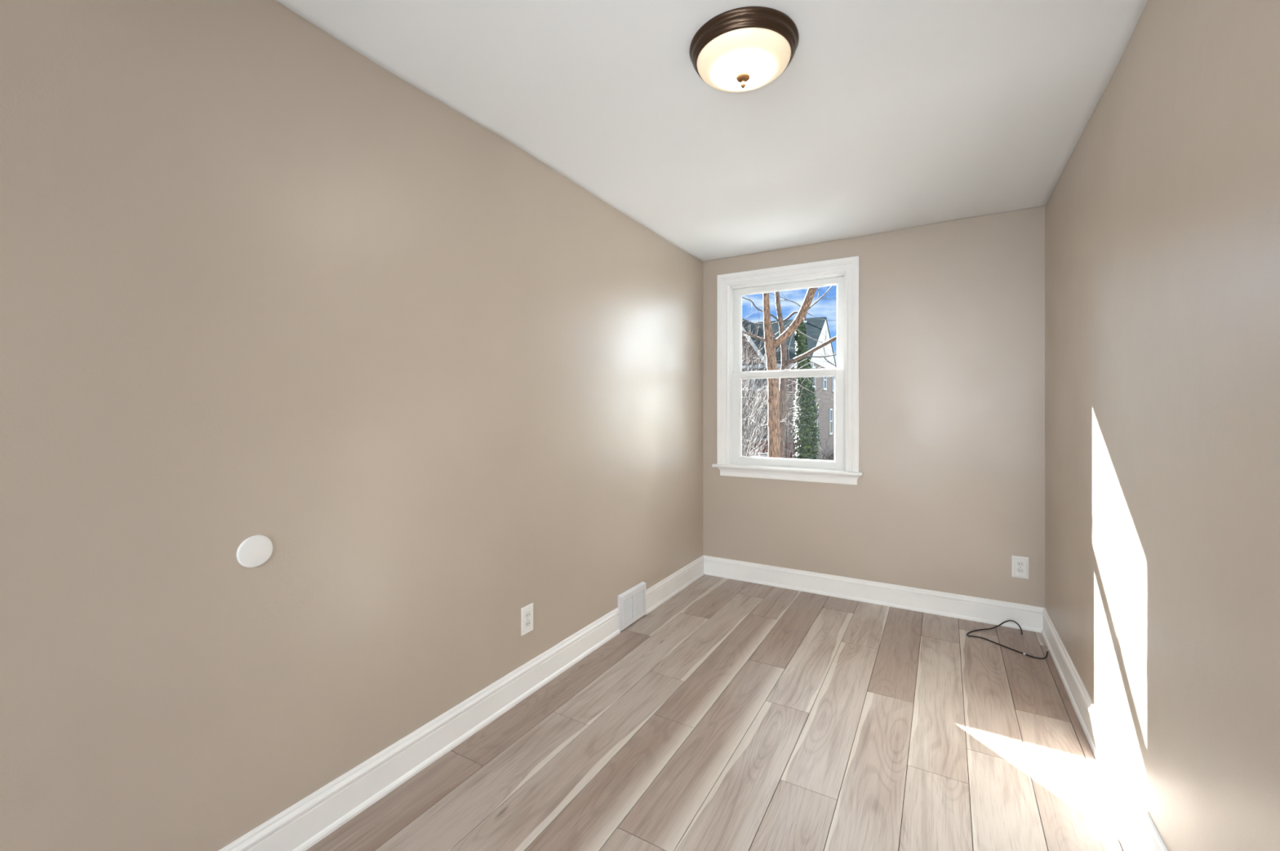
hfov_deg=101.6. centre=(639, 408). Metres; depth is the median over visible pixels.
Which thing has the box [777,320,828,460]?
ivy
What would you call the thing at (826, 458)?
bare shrub
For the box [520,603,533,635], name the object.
wall outlet
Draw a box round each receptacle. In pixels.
[524,611,530,618]
[524,620,530,627]
[1016,561,1023,566]
[1017,568,1023,573]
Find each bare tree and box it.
[742,285,836,457]
[742,287,817,457]
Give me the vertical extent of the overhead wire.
2.437 m
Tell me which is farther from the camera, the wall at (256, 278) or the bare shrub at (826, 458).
the bare shrub at (826, 458)
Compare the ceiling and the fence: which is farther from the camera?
the fence
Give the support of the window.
in the wall at (951, 487)
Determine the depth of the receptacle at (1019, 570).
3.05 m
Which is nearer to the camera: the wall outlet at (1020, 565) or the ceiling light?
the ceiling light
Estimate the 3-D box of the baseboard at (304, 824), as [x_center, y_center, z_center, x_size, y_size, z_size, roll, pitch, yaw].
[-0.687,1.218,2.031,0.020,0.143,4.715,0,0,30]
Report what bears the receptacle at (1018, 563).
attached to the wall outlet at (1020, 565)
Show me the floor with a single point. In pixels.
(731, 715)
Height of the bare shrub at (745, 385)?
5.293 m
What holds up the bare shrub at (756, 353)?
on the ground
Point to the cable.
(1002, 623)
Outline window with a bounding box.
[711,256,862,484]
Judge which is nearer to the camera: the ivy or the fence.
the ivy
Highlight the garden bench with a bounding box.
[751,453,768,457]
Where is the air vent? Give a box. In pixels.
[617,582,646,631]
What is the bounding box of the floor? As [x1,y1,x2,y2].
[306,574,1134,850]
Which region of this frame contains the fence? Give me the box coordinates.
[745,440,798,458]
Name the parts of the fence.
rail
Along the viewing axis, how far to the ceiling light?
1.58 m
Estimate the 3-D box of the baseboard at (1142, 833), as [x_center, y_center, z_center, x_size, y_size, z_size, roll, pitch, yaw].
[1.132,1.219,0.969,0.020,0.143,4.715,0,0,30]
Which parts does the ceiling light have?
lamp shade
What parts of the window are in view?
sash, sash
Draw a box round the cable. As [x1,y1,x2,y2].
[966,620,1048,659]
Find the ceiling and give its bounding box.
[275,0,1148,262]
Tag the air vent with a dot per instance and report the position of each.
(632, 603)
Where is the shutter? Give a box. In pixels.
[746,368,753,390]
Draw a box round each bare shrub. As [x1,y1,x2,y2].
[742,299,796,457]
[742,320,814,457]
[742,351,807,457]
[742,368,818,458]
[816,435,834,460]
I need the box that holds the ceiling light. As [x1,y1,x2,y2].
[689,6,799,92]
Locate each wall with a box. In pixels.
[0,0,702,850]
[702,206,1044,608]
[1044,0,1279,850]
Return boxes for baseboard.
[218,555,704,850]
[702,555,1044,632]
[1040,608,1167,850]
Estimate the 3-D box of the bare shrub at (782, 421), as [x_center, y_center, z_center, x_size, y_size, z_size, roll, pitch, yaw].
[1.852,0.852,10.654,3.040,3.981,2.956,0,0,-14]
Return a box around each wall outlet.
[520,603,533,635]
[1011,555,1028,579]
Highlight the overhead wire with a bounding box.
[769,293,836,320]
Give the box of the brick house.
[742,314,836,459]
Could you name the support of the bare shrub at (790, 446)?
on the ground
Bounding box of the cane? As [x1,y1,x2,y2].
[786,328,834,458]
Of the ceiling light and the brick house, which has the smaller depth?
the ceiling light
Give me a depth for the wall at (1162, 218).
1.29 m
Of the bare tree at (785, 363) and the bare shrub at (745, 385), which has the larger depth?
the bare shrub at (745, 385)
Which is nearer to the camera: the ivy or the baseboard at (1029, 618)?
the baseboard at (1029, 618)

